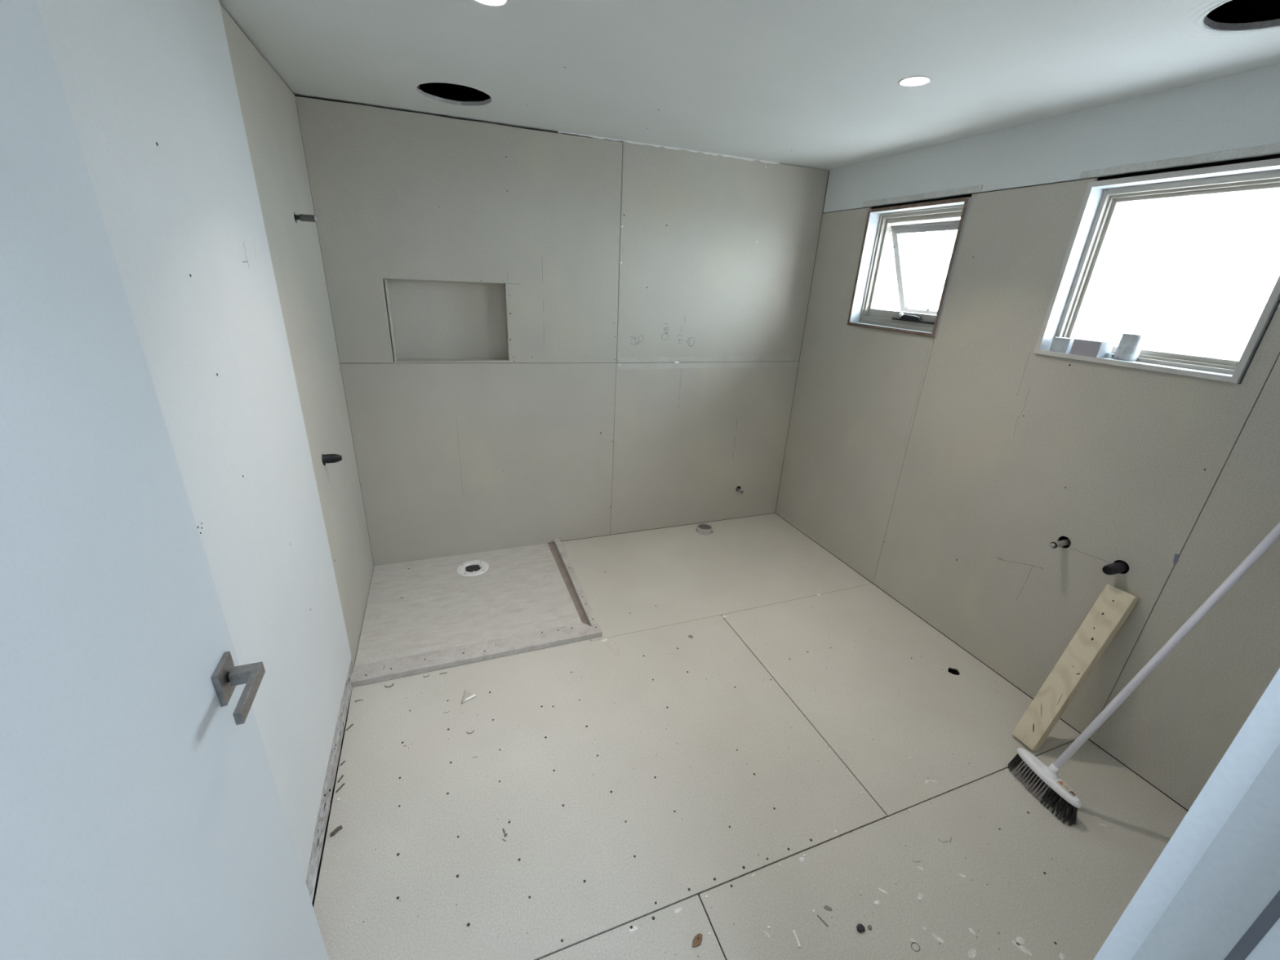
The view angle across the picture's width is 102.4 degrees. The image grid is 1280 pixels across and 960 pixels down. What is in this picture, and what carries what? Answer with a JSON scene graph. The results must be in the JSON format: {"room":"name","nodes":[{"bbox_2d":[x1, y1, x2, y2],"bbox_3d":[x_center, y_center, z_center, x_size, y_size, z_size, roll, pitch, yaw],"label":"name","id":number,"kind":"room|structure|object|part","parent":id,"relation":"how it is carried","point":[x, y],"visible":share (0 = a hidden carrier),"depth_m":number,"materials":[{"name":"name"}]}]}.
{"room":"building under construction","nodes":[
{"label":"building under construction","id":0,"kind":"room"},
{"bbox_2d":[36,0,373,902],"bbox_3d":[-1.126,-0.054,1.429,0.144,2.400,3.300,-6,23,-20],"label":"wall","id":1,"kind":"structure","parent":0,"point":[191,142],"depth_m":1.36,"materials":[{"name":"white paint"}]},
{"bbox_2d":[293,213,317,222],"bbox_3d":[-1.378,-1.056,2.070,0.136,0.030,0.030,-6,23,-20],"label":"pipe","id":2,"kind":"object","parent":1,"relation":"attached to","point":[311,218],"visible":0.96,"depth_m":2.07,"materials":[{"name":"grey metal"}]},
{"bbox_2d":[321,453,342,465],"bbox_3d":[-1.301,-0.086,2.150,0.098,0.048,0.041,-6,23,-20],"label":"pipe","id":3,"kind":"object","parent":1,"relation":"attached to","point":[327,458],"visible":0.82,"depth_m":2.14,"materials":[{"name":"black plastic"}]},
{"bbox_2d":[295,96,829,565],"bbox_3d":[-0.242,-0.753,3.290,3.200,2.400,0.202,-6,23,-20],"label":"wall","id":4,"kind":"structure","parent":0,"point":[542,337],"depth_m":3.05,"materials":[{"name":"beige concrete"}]},
{"bbox_3d":[-1.329,-0.849,2.745,0.008,0.415,0.087,-6,23,-20],"label":"niche panel","id":5,"kind":"part","parent":4,"relation":"part of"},
{"bbox_3d":[-1.069,-0.895,2.889,0.631,0.440,0.009,-6,23,-20],"label":"niche panel","id":6,"kind":"part","parent":4,"relation":"part of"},
{"bbox_3d":[-1.061,-0.679,2.925,0.610,0.008,0.088,-6,23,-20],"label":"niche panel","id":7,"kind":"part","parent":4,"relation":"part of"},
{"bbox_3d":[-0.763,-0.907,2.956,0.009,0.420,0.079,-6,23,-20],"label":"niche panel","id":8,"kind":"part","parent":4,"relation":"part of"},
{"bbox_2d":[736,487,743,493],"bbox_3d":[0.752,0.074,3.922,0.023,0.023,0.127,-6,23,-20],"label":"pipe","id":9,"kind":"object","parent":4,"relation":"attached to","point":[741,491],"visible":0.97,"depth_m":3.89,"materials":[{"name":"grey metal"}]},
{"bbox_2d":[218,0,1279,170],"bbox_3d":[0.356,-1.462,1.442,3.220,0.362,3.300,-6,23,-20],"label":"ceiling","id":10,"kind":"structure","parent":0,"point":[806,83],"depth_m":1.70,"materials":[{"name":"white paint"},{"name":"plasterboard"}]},
{"bbox_2d":[473,0,509,6],"bbox_3d":[-0.403,-1.315,1.362,0.109,0.064,0.109,-6,23,-20],"label":"recessed light","id":11,"kind":"object","parent":10,"relation":"in","point":[486,2],"visible":1,"depth_m":1.40,"materials":[{"name":"white plastic"}]},
{"bbox_2d":[897,75,932,87],"bbox_3d":[0.960,-1.416,1.784,0.109,0.064,0.109,-6,23,-20],"label":"recessed light","id":12,"kind":"object","parent":10,"relation":"in","point":[913,81],"visible":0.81,"depth_m":1.79,"materials":[{"name":"white plastic"}]},
{"bbox_2d":[311,512,1188,959],"bbox_3d":[0.246,0.952,2.409,3.200,0.114,3.300,-6,23,-20],"label":"floor","id":13,"kind":"structure","parent":0,"point":[615,868],"depth_m":1.91,"materials":[{"name":"beige concrete"}]},
{"bbox_2d":[330,825,342,836],"bbox_3d":[-0.990,1.143,1.677,0.014,0.006,0.039,14,24,27],"label":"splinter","id":14,"kind":"object","parent":13,"relation":"on","point":[339,828],"visible":1,"depth_m":1.68,"materials":[{"name":"grey wood"}]},
{"bbox_2d":[335,782,344,792],"bbox_3d":[-1.058,1.086,1.815,0.005,0.003,0.036,9,23,16],"label":"splinter","id":15,"kind":"object","parent":13,"relation":"on","point":[343,784],"visible":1,"depth_m":1.81,"materials":[{"name":"grey wood"}]},
{"bbox_2d":[461,689,475,704],"bbox_3d":[-0.737,0.936,2.226,0.055,0.008,0.080,0,22,-7],"label":"scrap","id":16,"kind":"object","parent":13,"relation":"on","point":[467,696],"visible":1,"depth_m":2.22,"materials":[{"name":"white paint"}]},
{"bbox_2d":[456,560,488,576],"bbox_3d":[-1.027,0.548,3.164,0.189,0.030,0.189,-6,23,-20],"label":"drain","id":17,"kind":"object","parent":13,"relation":"on","point":[474,567],"visible":1,"depth_m":3.16,"materials":[{"name":"white plastic"}]},
{"bbox_2d":[351,622,602,687],"bbox_3d":[-0.743,0.821,2.480,1.139,0.030,0.104,-6,23,-20],"label":"shower curb","id":18,"kind":"object","parent":13,"relation":"on","point":[371,673],"visible":1,"depth_m":2.44,"materials":[{"name":"grey"}]},
{"bbox_2d":[554,537,598,626],"bbox_3d":[-0.403,0.590,3.100,0.038,0.030,0.976,-5,23,-20],"label":"batten","id":19,"kind":"object","parent":13,"relation":"on","point":[587,610],"visible":0.91,"depth_m":3.00,"materials":[{"name":"grey"}]},
{"bbox_2d":[692,933,702,946],"bbox_3d":[0.161,1.294,1.446,0.022,0.004,0.040,13,24,24],"label":"flake","id":20,"kind":"object","parent":13,"relation":"on","point":[697,940],"visible":1,"depth_m":1.44,"materials":[{"name":"brown"}]},
{"bbox_2d":[337,628,1067,957],"bbox_3d":[0.441,1.127,1.903,2.788,0.002,1.852,-6,23,-20],"label":"floor grit","id":21,"kind":"structure","parent":13,"relation":"on","point":[871,628],"depth_m":1.82,"materials":[{"name":"grey"}]},
{"bbox_2d":[696,522,712,534],"bbox_3d":[0.474,0.370,3.792,0.113,0.066,0.113,-6,23,-20],"label":"pipe","id":22,"kind":"object","parent":13,"relation":"on","point":[703,528],"visible":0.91,"depth_m":3.77,"materials":[{"name":"grey plastic"}]},
{"bbox_2d":[792,929,800,947],"bbox_3d":[0.445,1.302,1.460,0.008,0.003,0.040,-1,22,-11],"label":"strip","id":23,"kind":"object","parent":13,"relation":"on","point":[793,931],"visible":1,"depth_m":1.46,"materials":[{"name":"white"}]},
{"bbox_2d":[817,915,828,926],"bbox_3d":[0.535,1.289,1.505,0.004,0.002,0.036,-14,27,-36],"label":"chip","id":24,"kind":"object","parent":13,"relation":"on","point":[818,916],"visible":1,"depth_m":1.50,"materials":[{"name":"grey"}]},
{"bbox_2d":[823,905,832,911],"bbox_3d":[0.561,1.278,1.536,0.025,0.002,0.011,10,23,17],"label":"chip","id":25,"kind":"object","parent":13,"relation":"on","point":[825,907],"visible":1,"depth_m":1.54,"materials":[{"name":"grey"}]},
{"bbox_2d":[856,923,865,933],"bbox_3d":[0.639,1.298,1.490,0.023,0.007,0.020,-6,23,-20],"label":"scrap","id":26,"kind":"object","parent":13,"relation":"on","point":[860,927],"visible":1,"depth_m":1.49,"materials":[{"name":"black plastic"}]},
{"bbox_2d":[874,900,879,905],"bbox_3d":[0.715,1.278,1.555,0.018,0.003,0.010,-6,23,-20],"label":"chip","id":27,"kind":"object","parent":13,"relation":"on","point":[876,902],"visible":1,"depth_m":1.55,"materials":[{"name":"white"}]},
{"bbox_2d":[1011,583,1139,751],"bbox_3d":[1.733,0.757,2.064,0.325,0.688,0.096,-7,24,-23],"label":"timber offcut","id":28,"kind":"object","parent":13,"relation":"on","point":[1113,606],"visible":1,"depth_m":2.04,"materials":[{"name":"brown wood"}]},
{"bbox_2d":[1008,521,1279,826],"bbox_3d":[1.712,0.594,1.770,0.495,1.204,0.252,-6,23,-20],"label":"broom","id":29,"kind":"object","parent":13,"relation":"on","point":[1047,778],"visible":1,"depth_m":1.81,"materials":[{"name":"white plastic"}]},
{"bbox_2d":[1040,763,1060,779],"bbox_3d":[1.508,1.068,1.891,0.056,0.052,0.068,-6,23,-20],"label":"socket","id":30,"kind":"object","parent":29,"relation":"attached to","point":[1050,772],"depth_m":1.88,"materials":[{"name":"white plastic"}]},
{"bbox_3d":[1.756,0.565,1.716,0.457,1.099,0.023,0,22,-7],"label":"handle","id":31,"kind":"part","parent":29,"relation":"part of","materials":[{"name":"white"}]},
{"bbox_2d":[775,0,1279,810],"bbox_3d":[1.716,-0.491,2.403,0.133,2.750,3.300,-6,23,-20],"label":"wall","id":32,"kind":"structure","parent":0,"point":[944,470],"depth_m":2.19,"materials":[{"name":"bare plasterboard paper"},{"name":"white paint"}]},
{"bbox_2d":[847,196,971,337],"bbox_3d":[1.609,-1.171,2.890,0.398,0.644,0.644,-6,23,-20],"label":"window","id":33,"kind":"structure","parent":32,"relation":"in","point":[863,313],"depth_m":3.00,"materials":[{"name":"white paint"}]},
{"bbox_3d":[1.487,-0.870,2.967,0.166,0.018,0.608,-6,23,-20],"label":"reveal sill","id":34,"kind":"part","parent":33,"relation":"part of","materials":[{"name":"white paint"}]},
{"bbox_3d":[1.675,-1.179,2.922,0.202,0.424,0.472,-6,23,-20],"label":"pane","id":35,"kind":"part","parent":33,"relation":"part of","materials":[{"name":"clear glass"}]},
{"bbox_3d":[1.671,-1.178,2.921,0.260,0.503,0.552,-6,23,-20],"label":"sash","id":36,"kind":"part","parent":33,"relation":"part of","materials":[{"name":"grey metal"}]},
{"bbox_2d":[1048,538,1071,548],"bbox_3d":[1.787,0.270,2.183,0.138,0.026,0.026,-6,23,-20],"label":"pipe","id":37,"kind":"object","parent":32,"relation":"attached to","point":[1065,542],"visible":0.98,"depth_m":2.17,"materials":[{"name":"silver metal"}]},
{"bbox_2d":[1102,560,1128,574],"bbox_3d":[1.864,0.344,2.010,0.126,0.041,0.041,-6,23,-20],"label":"pipe","id":38,"kind":"object","parent":32,"relation":"attached to","point":[1114,568],"visible":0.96,"depth_m":1.99,"materials":[{"name":"black plastic"}]},
{"bbox_2d":[1033,158,1279,383],"bbox_3d":[1.908,-0.738,1.853,0.167,0.647,0.649,-6,23,-20],"label":"window","id":39,"kind":"structure","parent":32,"relation":"in","point":[1102,202],"depth_m":1.92,"materials":[{"name":"white paint"}]},
{"bbox_2d":[1049,337,1074,352],"bbox_3d":[1.773,-0.565,2.153,0.054,0.056,0.069,-6,23,-20],"label":"carton","id":40,"kind":"object","parent":39,"relation":"on","point":[1063,344],"visible":0.82,"depth_m":2.14,"materials":[{"name":"grey cardboard"}]},
{"bbox_3d":[1.774,-0.589,2.143,0.054,0.004,0.069,-6,23,-20],"label":"lid","id":41,"kind":"part","parent":40,"relation":"part of","materials":[{"name":"white cardboard"}]},
{"bbox_2d":[1069,338,1114,357],"bbox_3d":[1.810,-0.526,2.054,0.083,0.059,0.111,-6,23,-20],"label":"carton","id":42,"kind":"object","parent":39,"relation":"on","point":[1083,347],"visible":1,"depth_m":2.03,"materials":[{"name":"grey cardboard"}]},
{"bbox_2d":[1113,333,1146,361],"bbox_3d":[1.867,-0.506,1.962,0.053,0.096,0.065,-6,23,-20],"label":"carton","id":43,"kind":"object","parent":39,"relation":"on","point":[1130,346],"visible":1,"depth_m":1.95,"materials":[{"name":"white cardboard"}]},
{"bbox_3d":[1.894,-0.446,1.970,0.166,0.018,0.613,-6,23,-20],"label":"reveal sill","id":44,"kind":"part","parent":39,"relation":"part of","materials":[{"name":"white paint"}]},
{"bbox_3d":[0.873,0.225,0.506,3.200,2.750,0.100,-6,23,-20],"label":"wall","id":45,"kind":"structure","parent":0,"visible":0},
{"bbox_2d":[0,0,328,959],"bbox_3d":[-0.559,0.502,0.570,0.093,2.033,0.827,-6,23,-20],"label":"door","id":46,"kind":"structure","parent":45,"relation":"in","point":[142,815],"depth_m":0.58,"materials":[{"name":"white paint"}]},
{"bbox_3d":[-0.681,0.327,0.846,0.008,0.062,0.060,-6,23,-20],"label":"handle plate","id":47,"kind":"part","parent":46,"relation":"part of","materials":[{"name":"silver metal"}]},
{"bbox_3d":[-0.638,0.339,0.817,0.042,0.022,0.115,-6,23,-20],"label":"lever handle","id":48,"kind":"part","parent":46,"relation":"part of","materials":[{"name":"silver metal"}]},
{"bbox_2d":[1093,667,1279,959],"bbox_3d":[0.424,0.588,0.472,0.031,2.060,0.104,-6,23,-20],"label":"trim","id":49,"kind":"structure","parent":45,"relation":"attached to","point":[1212,892],"depth_m":0.37,"materials":[{"name":"white paint"}]}
]}

